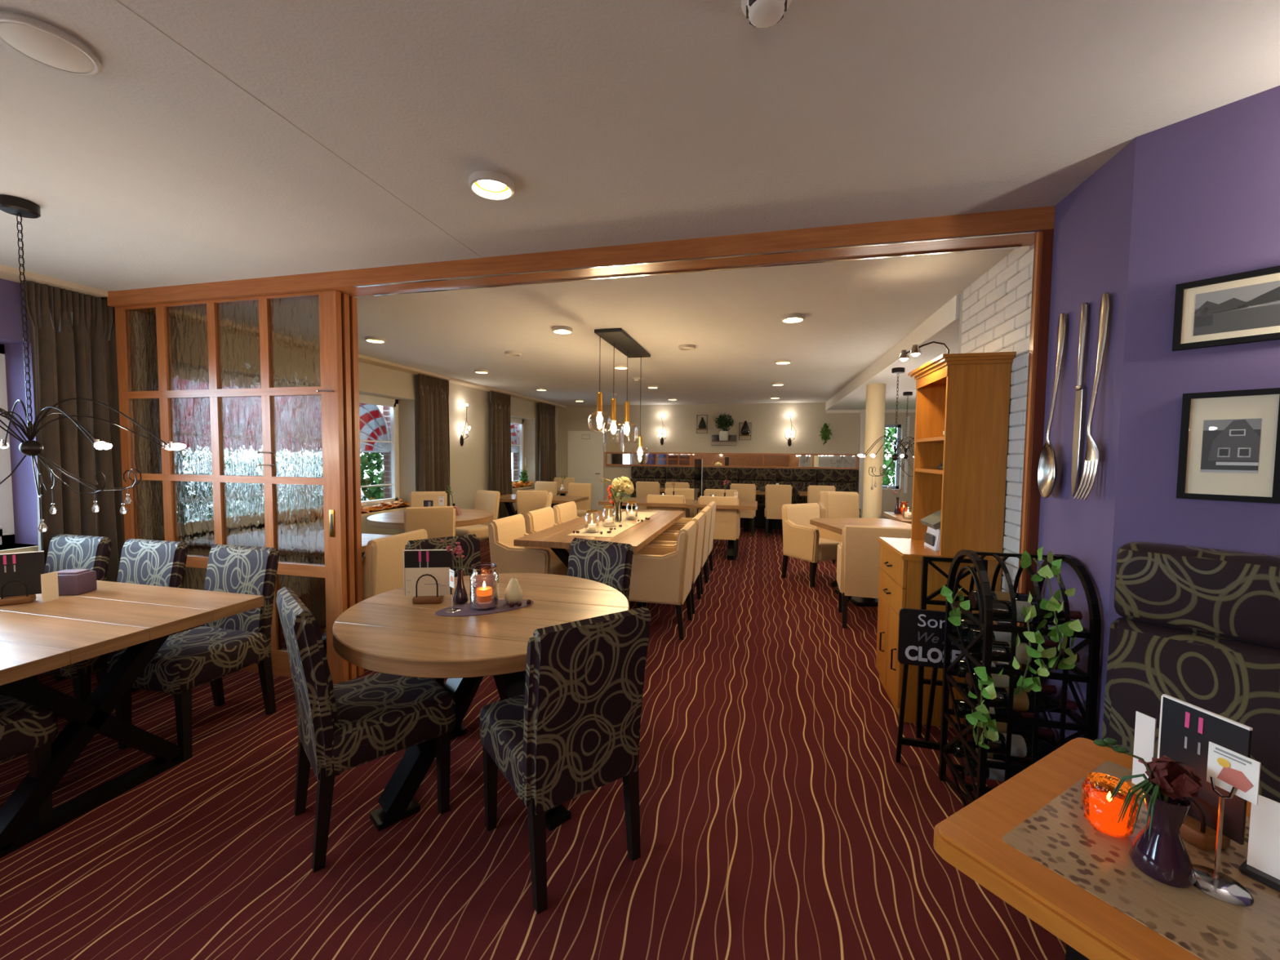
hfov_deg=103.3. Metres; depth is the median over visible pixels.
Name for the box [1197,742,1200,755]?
print
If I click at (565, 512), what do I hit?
armchair
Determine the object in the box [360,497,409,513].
leaf garland
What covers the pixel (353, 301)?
trim
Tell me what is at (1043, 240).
trim
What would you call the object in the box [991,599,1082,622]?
wine bottle
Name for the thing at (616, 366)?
recessed light
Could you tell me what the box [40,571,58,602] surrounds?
card
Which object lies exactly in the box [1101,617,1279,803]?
cushion
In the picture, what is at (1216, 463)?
print
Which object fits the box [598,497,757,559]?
dining table
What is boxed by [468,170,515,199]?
recessed light
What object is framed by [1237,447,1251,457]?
print
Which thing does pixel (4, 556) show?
print
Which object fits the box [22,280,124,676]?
curtain
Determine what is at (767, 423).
wall
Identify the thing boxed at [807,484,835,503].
chair
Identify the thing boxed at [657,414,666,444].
wall lamp
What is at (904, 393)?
chandelier
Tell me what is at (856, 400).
wall
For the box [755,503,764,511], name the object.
seat cushion
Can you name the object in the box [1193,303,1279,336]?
print
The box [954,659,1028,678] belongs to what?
wine bottle
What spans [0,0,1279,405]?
ceiling
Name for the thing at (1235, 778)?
print
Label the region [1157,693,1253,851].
menu
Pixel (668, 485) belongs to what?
chair
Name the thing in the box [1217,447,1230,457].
print
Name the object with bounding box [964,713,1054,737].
wine bottle
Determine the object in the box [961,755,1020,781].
wine bottle
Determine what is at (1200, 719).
print
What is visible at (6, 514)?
window
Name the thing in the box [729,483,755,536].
chair
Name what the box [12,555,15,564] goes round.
print
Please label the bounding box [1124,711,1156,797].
card
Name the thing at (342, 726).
dining chair
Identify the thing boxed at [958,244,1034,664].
wall
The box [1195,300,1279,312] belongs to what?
print
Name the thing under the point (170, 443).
socket
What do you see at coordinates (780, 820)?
floor
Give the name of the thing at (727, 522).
armchair
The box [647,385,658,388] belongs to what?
recessed light
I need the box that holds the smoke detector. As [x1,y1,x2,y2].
[741,0,791,28]
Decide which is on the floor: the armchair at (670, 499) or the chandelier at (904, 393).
the armchair at (670, 499)
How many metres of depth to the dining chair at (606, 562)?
3.08 m
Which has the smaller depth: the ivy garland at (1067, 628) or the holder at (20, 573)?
the ivy garland at (1067, 628)
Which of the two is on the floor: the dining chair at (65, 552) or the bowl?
the dining chair at (65, 552)
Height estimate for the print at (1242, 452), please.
0.021 m
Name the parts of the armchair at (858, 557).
leg, armrest, leg, backrest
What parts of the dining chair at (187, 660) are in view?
leg, leg, seat, leg, backrest, leg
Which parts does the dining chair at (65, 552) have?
leg, backrest, leg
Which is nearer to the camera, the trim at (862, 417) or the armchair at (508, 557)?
the armchair at (508, 557)
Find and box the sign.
[895,608,982,762]
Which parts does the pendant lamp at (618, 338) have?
lamp shade, bulb, cord, lamp shade, bulb, cord, lamp shade, bulb, cord, lamp shade, bulb, cord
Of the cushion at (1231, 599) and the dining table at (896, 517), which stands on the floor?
the dining table at (896, 517)
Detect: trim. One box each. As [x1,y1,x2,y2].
[0,264,566,407]
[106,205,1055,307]
[342,293,356,679]
[350,296,364,675]
[825,294,958,410]
[826,408,915,413]
[857,409,866,518]
[1016,228,1053,764]
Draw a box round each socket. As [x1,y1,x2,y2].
[0,440,7,446]
[93,439,99,447]
[162,441,167,448]
[168,440,173,448]
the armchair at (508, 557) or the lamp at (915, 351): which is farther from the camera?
the armchair at (508, 557)
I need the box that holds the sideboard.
[875,537,1001,728]
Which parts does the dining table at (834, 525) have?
leg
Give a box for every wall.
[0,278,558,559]
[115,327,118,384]
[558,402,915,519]
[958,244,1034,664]
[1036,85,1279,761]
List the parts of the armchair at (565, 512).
armrest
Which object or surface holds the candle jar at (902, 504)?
on the dining table at (896, 517)
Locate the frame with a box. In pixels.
[915,555,987,737]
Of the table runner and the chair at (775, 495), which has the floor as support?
the chair at (775, 495)
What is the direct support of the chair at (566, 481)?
on the floor
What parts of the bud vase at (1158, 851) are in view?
grass blade, grass blade, grass blade, grass blade, grass blade, grass blade, stem, grass blade, grass blade, grass blade, grass blade, grass blade, glass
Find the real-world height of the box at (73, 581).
0.109 m
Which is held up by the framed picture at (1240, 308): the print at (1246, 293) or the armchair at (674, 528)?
the print at (1246, 293)
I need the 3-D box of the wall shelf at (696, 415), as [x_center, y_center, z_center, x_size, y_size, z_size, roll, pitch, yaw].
[1.319,-1.183,10.754,0.225,0.387,0.115,1,3,13]
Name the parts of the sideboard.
handle, cupboard door, drawer, drawer, handle, cupboard door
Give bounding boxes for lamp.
[460,404,471,445]
[587,328,650,462]
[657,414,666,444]
[784,413,795,446]
[898,341,949,361]
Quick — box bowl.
[1037,442,1057,497]
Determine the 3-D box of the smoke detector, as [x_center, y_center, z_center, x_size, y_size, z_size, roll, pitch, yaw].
[0.295,-1.105,1.182,0.116,0.050,0.116,1,3,13]
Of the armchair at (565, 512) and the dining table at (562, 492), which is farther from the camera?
the dining table at (562, 492)
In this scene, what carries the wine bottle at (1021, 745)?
in the wine rack
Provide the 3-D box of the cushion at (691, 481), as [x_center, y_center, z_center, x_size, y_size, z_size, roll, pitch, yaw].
[0.932,0.220,10.856,0.765,0.490,0.190,1,3,13]
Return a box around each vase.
[440,539,468,604]
[446,485,455,506]
[723,475,730,496]
[740,421,750,435]
[893,488,902,513]
[1093,737,1202,888]
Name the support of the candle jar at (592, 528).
on the table runner
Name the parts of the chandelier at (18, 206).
bulb, arm, arm, arm, arm, chain, arm, arm, arm, arm, bulb, bulb, bulb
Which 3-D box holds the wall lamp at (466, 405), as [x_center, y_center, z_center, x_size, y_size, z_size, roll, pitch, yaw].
[-2.712,-0.852,7.845,0.156,0.654,0.181,-1,3,-30]
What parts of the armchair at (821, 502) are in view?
armrest, backrest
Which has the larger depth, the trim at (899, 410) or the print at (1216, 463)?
the trim at (899, 410)
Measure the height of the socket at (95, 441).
0.035 m
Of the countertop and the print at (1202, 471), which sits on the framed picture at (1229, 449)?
the print at (1202, 471)
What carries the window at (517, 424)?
in the wall at (470, 462)
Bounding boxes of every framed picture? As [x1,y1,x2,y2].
[1172,265,1279,351]
[1176,387,1279,503]
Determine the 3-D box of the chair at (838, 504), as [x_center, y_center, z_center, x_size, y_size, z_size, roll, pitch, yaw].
[2.876,0.658,7.087,0.460,0.950,0.547,1,3,8]
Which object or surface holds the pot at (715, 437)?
on the wall shelf at (712, 441)
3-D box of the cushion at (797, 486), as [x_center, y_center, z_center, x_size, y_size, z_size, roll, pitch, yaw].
[3.188,0.270,10.316,0.765,0.490,0.190,1,3,13]
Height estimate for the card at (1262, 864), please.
0.138 m
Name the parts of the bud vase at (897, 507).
glass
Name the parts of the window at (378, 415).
pane, sill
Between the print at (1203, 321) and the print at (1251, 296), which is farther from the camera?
the print at (1203, 321)
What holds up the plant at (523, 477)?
on the window at (517, 424)
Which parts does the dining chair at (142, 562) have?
leg, leg, seat, leg, backrest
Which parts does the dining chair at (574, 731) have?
leg, seat, leg, backrest, leg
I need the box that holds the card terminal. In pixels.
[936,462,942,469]
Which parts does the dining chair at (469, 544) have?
leg, backrest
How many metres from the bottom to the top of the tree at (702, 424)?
0.245 m
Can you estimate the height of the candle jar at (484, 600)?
0.190 m
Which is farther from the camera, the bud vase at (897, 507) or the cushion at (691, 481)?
the cushion at (691, 481)
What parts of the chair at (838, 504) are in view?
backrest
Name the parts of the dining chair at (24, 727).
seat, leg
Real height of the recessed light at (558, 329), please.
0.031 m
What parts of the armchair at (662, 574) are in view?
leg, armrest, armrest, leg, backrest, leg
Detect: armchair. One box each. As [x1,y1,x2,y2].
[362,528,427,599]
[488,513,569,575]
[524,506,557,534]
[552,501,579,524]
[628,520,696,639]
[642,512,705,613]
[646,494,689,517]
[662,506,711,594]
[664,488,697,517]
[673,501,715,580]
[697,495,740,559]
[703,488,737,497]
[782,502,842,586]
[817,491,859,518]
[836,524,911,628]
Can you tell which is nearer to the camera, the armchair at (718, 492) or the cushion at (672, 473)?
the armchair at (718, 492)
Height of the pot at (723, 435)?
0.197 m
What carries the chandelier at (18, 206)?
hanging from the ceiling at (212, 140)
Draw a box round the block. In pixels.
[423,500,433,506]
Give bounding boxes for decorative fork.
[1073,292,1109,499]
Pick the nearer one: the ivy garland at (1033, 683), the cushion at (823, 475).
the ivy garland at (1033, 683)
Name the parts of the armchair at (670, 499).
armrest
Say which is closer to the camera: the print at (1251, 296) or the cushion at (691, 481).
the print at (1251, 296)
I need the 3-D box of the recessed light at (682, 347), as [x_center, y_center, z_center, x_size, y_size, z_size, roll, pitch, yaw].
[0.464,-1.310,5.010,0.176,0.031,0.176,1,3,13]
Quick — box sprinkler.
[632,377,644,381]
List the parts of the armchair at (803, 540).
leg, backrest, armrest, leg, seat, armrest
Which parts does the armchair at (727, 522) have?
backrest, leg, armrest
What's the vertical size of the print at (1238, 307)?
0.012 m
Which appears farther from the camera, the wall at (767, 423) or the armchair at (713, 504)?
the wall at (767, 423)
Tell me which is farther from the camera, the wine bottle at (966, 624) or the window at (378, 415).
the window at (378, 415)
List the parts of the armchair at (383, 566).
armrest, armrest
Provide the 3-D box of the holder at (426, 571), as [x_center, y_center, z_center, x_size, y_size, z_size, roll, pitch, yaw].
[-0.986,0.447,2.355,0.218,0.246,0.062,0,3,-6]
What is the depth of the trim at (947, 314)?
4.45 m
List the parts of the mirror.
frame rail, frame rail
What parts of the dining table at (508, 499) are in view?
leg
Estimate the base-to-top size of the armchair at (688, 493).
0.885 m
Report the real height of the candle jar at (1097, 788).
0.087 m
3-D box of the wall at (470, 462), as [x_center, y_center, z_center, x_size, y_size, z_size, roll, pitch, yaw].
[-3.699,-0.084,4.836,0.350,2.540,14.070,1,3,13]
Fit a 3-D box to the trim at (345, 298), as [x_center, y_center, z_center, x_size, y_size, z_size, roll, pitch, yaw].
[-1.888,0.065,3.222,0.110,2.443,0.040,1,3,13]
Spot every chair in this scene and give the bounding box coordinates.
[0,533,111,696]
[0,694,57,822]
[29,538,187,702]
[106,544,279,761]
[275,586,455,872]
[403,506,455,538]
[404,533,481,686]
[409,491,447,506]
[455,489,500,539]
[480,606,651,914]
[515,490,548,526]
[534,480,557,495]
[544,492,552,507]
[553,477,574,496]
[567,482,591,517]
[567,537,633,600]
[635,481,659,510]
[665,482,689,489]
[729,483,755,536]
[764,484,791,537]
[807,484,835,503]
[825,491,859,564]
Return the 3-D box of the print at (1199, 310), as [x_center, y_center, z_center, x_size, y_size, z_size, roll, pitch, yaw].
[1.741,-0.524,1.571,0.002,0.019,0.027,-2,4,-36]
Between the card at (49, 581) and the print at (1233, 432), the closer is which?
the print at (1233, 432)
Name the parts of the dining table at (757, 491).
leg, leg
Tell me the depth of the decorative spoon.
2.08 m
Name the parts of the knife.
blade, handle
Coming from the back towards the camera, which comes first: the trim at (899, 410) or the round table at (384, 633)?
the trim at (899, 410)
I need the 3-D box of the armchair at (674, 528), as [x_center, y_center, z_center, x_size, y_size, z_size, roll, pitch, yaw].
[0.478,0.744,5.616,0.562,0.885,0.570,1,3,13]
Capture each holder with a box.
[0,551,44,606]
[403,549,453,604]
[438,496,444,505]
[444,568,460,613]
[733,491,737,497]
[1192,741,1260,906]
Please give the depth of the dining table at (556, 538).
4.44 m
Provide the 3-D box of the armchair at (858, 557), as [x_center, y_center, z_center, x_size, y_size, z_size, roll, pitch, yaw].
[2.059,0.818,4.466,0.570,0.885,0.562,1,3,17]
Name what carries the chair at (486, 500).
on the floor
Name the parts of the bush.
stem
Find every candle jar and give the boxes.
[469,562,498,610]
[585,510,599,533]
[602,506,615,527]
[626,501,637,519]
[898,501,909,514]
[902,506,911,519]
[1081,772,1138,837]
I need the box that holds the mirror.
[604,452,857,469]
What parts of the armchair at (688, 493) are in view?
backrest, armrest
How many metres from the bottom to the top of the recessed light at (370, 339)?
0.031 m
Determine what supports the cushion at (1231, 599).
on the bench
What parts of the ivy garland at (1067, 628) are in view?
stem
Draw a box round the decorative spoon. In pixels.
[1037,312,1066,497]
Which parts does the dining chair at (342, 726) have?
leg, backrest, leg, seat, leg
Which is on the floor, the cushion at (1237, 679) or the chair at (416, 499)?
the chair at (416, 499)
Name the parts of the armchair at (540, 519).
armrest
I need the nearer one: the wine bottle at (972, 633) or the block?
the wine bottle at (972, 633)
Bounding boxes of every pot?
[711,435,719,440]
[719,431,728,440]
[728,435,735,440]
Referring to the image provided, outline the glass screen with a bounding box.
[693,458,702,501]
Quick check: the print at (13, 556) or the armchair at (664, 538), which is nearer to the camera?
the print at (13, 556)
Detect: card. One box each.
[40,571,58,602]
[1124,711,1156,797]
[1238,795,1279,892]
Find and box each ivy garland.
[940,585,969,626]
[965,666,1004,749]
[1012,591,1056,697]
[1020,546,1082,672]
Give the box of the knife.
[1071,302,1088,497]
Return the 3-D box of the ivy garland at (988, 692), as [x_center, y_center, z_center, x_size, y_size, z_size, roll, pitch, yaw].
[1.260,0.833,1.863,0.124,0.309,0.087,-1,3,-29]
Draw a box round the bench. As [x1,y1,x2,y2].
[1065,541,1279,959]
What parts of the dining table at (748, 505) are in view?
leg, leg, foot rail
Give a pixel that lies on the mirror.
(840, 461)
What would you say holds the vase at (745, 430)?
on the wall shelf
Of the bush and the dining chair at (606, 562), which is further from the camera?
the bush
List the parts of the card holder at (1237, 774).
rod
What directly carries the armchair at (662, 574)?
on the floor
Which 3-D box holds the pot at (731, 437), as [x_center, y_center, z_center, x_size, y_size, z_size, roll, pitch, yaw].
[1.928,-0.881,10.598,0.150,0.120,0.146,1,3,13]
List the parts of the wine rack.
rail, rail, rail, cross rail, rail, cross rail, cross rail, rail, rail, cross rail, cross rail, rail, rail, rail, rail, rail, rail, rail, rail, rail, rail, rail, rail, rail, cross rail, cross rail, cross rail, cross rail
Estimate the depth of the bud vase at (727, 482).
7.43 m
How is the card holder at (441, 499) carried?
on the round table at (391, 520)
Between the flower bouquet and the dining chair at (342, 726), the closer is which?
the dining chair at (342, 726)
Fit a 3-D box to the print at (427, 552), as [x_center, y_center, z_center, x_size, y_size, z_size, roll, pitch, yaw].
[-0.987,0.355,2.354,0.011,0.050,0.001,0,3,-7]
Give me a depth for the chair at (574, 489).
8.79 m
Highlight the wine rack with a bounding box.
[938,549,1101,807]
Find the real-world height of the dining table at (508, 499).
0.770 m
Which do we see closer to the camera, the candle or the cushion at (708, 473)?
the candle
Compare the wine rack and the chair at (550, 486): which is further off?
the chair at (550, 486)
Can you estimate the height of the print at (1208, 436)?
0.161 m
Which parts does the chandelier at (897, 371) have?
arm, arm, chain, arm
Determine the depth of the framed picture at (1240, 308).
1.52 m
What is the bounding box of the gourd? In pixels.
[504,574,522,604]
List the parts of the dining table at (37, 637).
leg, leg, foot rail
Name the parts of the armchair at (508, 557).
backrest, armrest, armrest, seat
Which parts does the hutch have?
panel, panel, cornice, panel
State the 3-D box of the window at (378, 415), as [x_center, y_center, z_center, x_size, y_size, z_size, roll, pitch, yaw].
[-3.517,-0.283,5.426,0.340,1.460,3.000,1,3,13]
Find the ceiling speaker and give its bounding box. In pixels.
[0,10,102,75]
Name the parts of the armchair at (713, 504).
armrest, armrest, leg, leg, backrest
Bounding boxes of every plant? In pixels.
[519,469,528,483]
[820,422,831,445]
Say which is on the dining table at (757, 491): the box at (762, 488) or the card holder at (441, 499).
the box at (762, 488)
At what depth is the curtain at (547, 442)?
10.71 m
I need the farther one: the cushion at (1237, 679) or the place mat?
the place mat
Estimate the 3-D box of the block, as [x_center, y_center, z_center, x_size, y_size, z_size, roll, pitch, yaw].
[-2.409,0.306,5.764,0.100,0.150,0.031,1,3,4]
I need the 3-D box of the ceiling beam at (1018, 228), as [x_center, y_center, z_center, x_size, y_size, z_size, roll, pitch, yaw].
[-0.911,-1.178,2.890,5.550,0.102,0.180,1,3,13]
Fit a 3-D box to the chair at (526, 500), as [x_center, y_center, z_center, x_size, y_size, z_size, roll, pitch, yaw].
[-1.482,0.607,7.283,0.460,0.950,0.547,1,3,3]
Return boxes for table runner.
[567,511,657,537]
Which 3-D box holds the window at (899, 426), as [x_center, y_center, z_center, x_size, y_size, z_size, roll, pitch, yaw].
[4.838,-0.467,10.139,0.660,1.280,0.060,1,3,13]
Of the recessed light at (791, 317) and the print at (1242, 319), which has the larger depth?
the recessed light at (791, 317)
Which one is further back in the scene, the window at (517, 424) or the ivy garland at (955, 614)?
the window at (517, 424)
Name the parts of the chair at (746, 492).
backrest, leg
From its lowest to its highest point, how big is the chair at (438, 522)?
0.950 m
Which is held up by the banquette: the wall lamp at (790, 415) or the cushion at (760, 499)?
the cushion at (760, 499)
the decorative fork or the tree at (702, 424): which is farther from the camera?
the tree at (702, 424)
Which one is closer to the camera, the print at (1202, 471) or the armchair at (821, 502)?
the print at (1202, 471)
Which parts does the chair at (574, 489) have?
seat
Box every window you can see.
[0,343,38,553]
[359,394,405,516]
[510,417,534,490]
[882,424,901,488]
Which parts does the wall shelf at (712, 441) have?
wire frame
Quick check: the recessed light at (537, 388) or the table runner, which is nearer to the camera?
the table runner
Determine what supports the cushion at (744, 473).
on the banquette
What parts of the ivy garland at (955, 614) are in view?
stem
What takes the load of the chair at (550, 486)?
on the floor
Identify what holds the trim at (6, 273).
attached to the wall at (470, 462)
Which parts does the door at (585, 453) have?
frame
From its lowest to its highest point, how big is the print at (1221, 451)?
0.021 m
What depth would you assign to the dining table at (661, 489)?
10.06 m
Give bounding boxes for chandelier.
[0,195,186,533]
[857,367,914,489]
[883,391,914,478]
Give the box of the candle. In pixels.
[476,586,492,602]
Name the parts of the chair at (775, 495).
leg, backrest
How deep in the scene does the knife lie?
1.93 m
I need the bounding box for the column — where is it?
[862,382,885,518]
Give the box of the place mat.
[435,599,533,616]
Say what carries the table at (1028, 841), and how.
on the floor
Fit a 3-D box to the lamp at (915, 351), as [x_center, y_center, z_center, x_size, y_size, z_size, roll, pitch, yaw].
[1.597,-0.719,2.841,0.136,0.105,0.309,-2,4,-41]
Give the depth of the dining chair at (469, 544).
3.24 m
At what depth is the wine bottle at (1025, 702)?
1.90 m
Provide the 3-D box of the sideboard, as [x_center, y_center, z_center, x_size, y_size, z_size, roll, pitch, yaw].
[1.715,0.863,3.007,0.501,0.940,0.600,1,3,13]
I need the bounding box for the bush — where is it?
[715,412,733,440]
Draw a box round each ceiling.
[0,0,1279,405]
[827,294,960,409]
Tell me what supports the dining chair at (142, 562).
on the floor
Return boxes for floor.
[0,527,1066,959]
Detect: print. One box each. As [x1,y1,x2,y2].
[3,555,6,564]
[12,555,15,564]
[418,551,421,561]
[426,551,428,561]
[1184,711,1190,728]
[1184,736,1187,748]
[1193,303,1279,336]
[1193,314,1213,327]
[1194,297,1248,317]
[1195,280,1279,308]
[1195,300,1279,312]
[1195,300,1279,315]
[1195,306,1208,315]
[1197,716,1204,733]
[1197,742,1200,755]
[1200,419,1262,470]
[1200,469,1257,473]
[1203,417,1262,430]
[1208,419,1260,461]
[1213,746,1251,765]
[1215,462,1258,465]
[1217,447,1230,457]
[1217,757,1230,768]
[1217,767,1253,792]
[1218,448,1228,455]
[1229,429,1245,435]
[1231,430,1244,435]
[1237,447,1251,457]
[1239,448,1248,456]
[1240,286,1279,307]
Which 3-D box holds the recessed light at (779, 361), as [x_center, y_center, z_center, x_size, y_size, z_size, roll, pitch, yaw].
[1.617,-1.336,5.723,0.176,0.031,0.176,1,3,13]
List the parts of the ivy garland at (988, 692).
stem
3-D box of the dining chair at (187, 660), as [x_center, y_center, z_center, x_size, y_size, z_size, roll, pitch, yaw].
[-2.295,0.848,2.647,0.460,0.930,0.547,1,3,13]
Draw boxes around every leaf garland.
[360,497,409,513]
[511,480,535,488]
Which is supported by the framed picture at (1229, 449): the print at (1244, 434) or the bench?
the print at (1244, 434)
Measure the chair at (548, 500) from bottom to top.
0.950 m
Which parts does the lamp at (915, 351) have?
spot bulb, arm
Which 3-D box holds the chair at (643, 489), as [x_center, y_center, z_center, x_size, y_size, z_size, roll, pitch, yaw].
[0.197,0.494,9.787,0.460,0.950,0.547,1,3,13]
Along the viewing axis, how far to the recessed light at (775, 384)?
7.46 m
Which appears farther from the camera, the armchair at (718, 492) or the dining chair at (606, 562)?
the armchair at (718, 492)
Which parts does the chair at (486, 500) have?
seat, backrest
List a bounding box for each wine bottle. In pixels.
[951,739,1031,762]
[952,698,1033,718]
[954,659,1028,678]
[955,618,1011,636]
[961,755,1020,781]
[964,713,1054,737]
[965,671,1057,693]
[967,628,1058,649]
[968,590,1061,608]
[977,732,1058,759]
[978,686,1077,712]
[980,640,1079,665]
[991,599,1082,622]
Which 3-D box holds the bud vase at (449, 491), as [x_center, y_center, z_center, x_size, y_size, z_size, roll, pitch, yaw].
[-2.155,0.223,5.794,0.116,0.318,0.072,0,3,-8]
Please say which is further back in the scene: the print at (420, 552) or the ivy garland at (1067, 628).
the print at (420, 552)
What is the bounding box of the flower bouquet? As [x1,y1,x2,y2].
[597,475,634,521]
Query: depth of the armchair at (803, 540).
5.89 m
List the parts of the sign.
leg, leg, leg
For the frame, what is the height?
0.955 m
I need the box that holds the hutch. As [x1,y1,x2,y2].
[907,351,1016,558]
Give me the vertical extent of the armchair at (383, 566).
0.885 m
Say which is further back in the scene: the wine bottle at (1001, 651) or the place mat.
the place mat
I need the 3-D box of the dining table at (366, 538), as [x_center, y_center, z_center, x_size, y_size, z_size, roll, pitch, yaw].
[-2.699,0.852,4.049,1.400,0.770,0.719,1,3,13]
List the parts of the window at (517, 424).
pane, sash, sill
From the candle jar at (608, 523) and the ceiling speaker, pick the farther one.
the candle jar at (608, 523)
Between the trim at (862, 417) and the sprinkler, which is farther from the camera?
the trim at (862, 417)
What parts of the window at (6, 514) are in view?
sash, sill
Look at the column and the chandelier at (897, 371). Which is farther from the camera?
the column
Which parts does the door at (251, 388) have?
glass pane, glass pane, glass pane, glass pane, glass pane, glass pane, glass pane, rail, rail, rail, glass pane, glass pane, glass pane, rail, rail, glass pane, glass pane, glass pane, glass pane, pull plate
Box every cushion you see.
[631,466,666,478]
[665,478,694,488]
[666,466,694,479]
[702,466,738,479]
[738,467,777,480]
[738,480,777,503]
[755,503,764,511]
[777,468,817,481]
[777,480,817,503]
[817,468,857,482]
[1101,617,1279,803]
[1114,541,1279,648]
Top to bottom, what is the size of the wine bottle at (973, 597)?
0.077 m
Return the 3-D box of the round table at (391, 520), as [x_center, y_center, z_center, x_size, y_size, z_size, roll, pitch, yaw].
[-2.304,0.774,5.649,1.294,0.770,1.291,1,3,13]
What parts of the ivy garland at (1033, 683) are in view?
stem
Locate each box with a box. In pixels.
[57,568,97,595]
[453,506,461,515]
[760,486,765,491]
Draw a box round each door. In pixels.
[115,289,348,683]
[566,429,604,513]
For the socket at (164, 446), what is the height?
0.035 m
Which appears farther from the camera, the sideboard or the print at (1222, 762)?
the sideboard
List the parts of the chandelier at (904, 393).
chain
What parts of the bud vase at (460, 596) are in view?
stem, glass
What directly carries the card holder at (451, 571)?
on the place mat
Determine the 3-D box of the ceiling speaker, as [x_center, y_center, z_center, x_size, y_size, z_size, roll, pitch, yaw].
[-1.563,-1.138,1.335,0.200,0.034,0.199,1,3,13]
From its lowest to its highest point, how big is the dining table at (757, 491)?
0.770 m
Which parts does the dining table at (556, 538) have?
leg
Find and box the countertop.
[877,537,998,565]
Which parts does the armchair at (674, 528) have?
armrest, armrest, leg, leg, backrest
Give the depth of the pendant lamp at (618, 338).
4.85 m
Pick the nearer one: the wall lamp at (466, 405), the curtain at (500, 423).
the wall lamp at (466, 405)
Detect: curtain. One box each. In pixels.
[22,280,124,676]
[417,373,449,506]
[489,391,512,519]
[538,402,555,481]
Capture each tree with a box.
[698,417,706,428]
[882,427,897,485]
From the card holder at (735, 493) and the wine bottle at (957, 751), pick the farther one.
the card holder at (735, 493)
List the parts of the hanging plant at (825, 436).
stem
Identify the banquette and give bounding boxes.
[628,466,860,529]
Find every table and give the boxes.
[0,580,263,857]
[332,573,629,831]
[361,533,392,556]
[366,508,493,528]
[499,493,588,515]
[513,508,684,568]
[524,488,568,505]
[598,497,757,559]
[635,487,693,492]
[743,489,772,533]
[797,491,807,495]
[809,518,911,606]
[883,511,911,524]
[933,737,1279,959]
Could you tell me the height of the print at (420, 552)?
0.050 m
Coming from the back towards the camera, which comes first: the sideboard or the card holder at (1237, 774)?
the sideboard
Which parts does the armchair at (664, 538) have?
leg, armrest, armrest, leg, leg, backrest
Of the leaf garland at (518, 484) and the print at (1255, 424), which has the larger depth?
the leaf garland at (518, 484)
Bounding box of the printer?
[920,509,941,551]
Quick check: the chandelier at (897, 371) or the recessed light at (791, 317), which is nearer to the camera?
the recessed light at (791, 317)
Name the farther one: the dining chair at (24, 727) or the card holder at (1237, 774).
the dining chair at (24, 727)
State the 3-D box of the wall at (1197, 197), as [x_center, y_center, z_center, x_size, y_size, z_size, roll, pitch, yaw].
[2.616,0.194,0.595,0.498,2.540,3.777,-1,3,-31]
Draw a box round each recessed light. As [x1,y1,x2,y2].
[364,336,385,342]
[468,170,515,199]
[474,368,488,373]
[504,351,521,356]
[536,387,546,391]
[551,325,572,333]
[613,364,628,368]
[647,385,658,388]
[678,344,695,351]
[769,395,779,399]
[772,382,784,386]
[774,359,791,364]
[781,313,804,323]
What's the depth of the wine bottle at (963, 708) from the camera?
2.17 m
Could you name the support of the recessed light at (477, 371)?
in the ceiling at (212, 140)
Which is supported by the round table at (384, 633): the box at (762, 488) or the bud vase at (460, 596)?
the bud vase at (460, 596)
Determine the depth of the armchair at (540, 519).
5.18 m
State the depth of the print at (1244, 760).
0.82 m
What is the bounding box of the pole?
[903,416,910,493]
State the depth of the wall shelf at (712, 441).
10.61 m
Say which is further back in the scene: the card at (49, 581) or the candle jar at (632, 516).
the candle jar at (632, 516)
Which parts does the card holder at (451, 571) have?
rod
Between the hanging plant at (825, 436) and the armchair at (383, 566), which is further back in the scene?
the hanging plant at (825, 436)
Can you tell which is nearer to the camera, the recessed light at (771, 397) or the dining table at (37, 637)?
the dining table at (37, 637)
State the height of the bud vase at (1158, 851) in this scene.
0.212 m
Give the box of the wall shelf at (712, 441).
[711,440,736,445]
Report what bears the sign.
on the floor

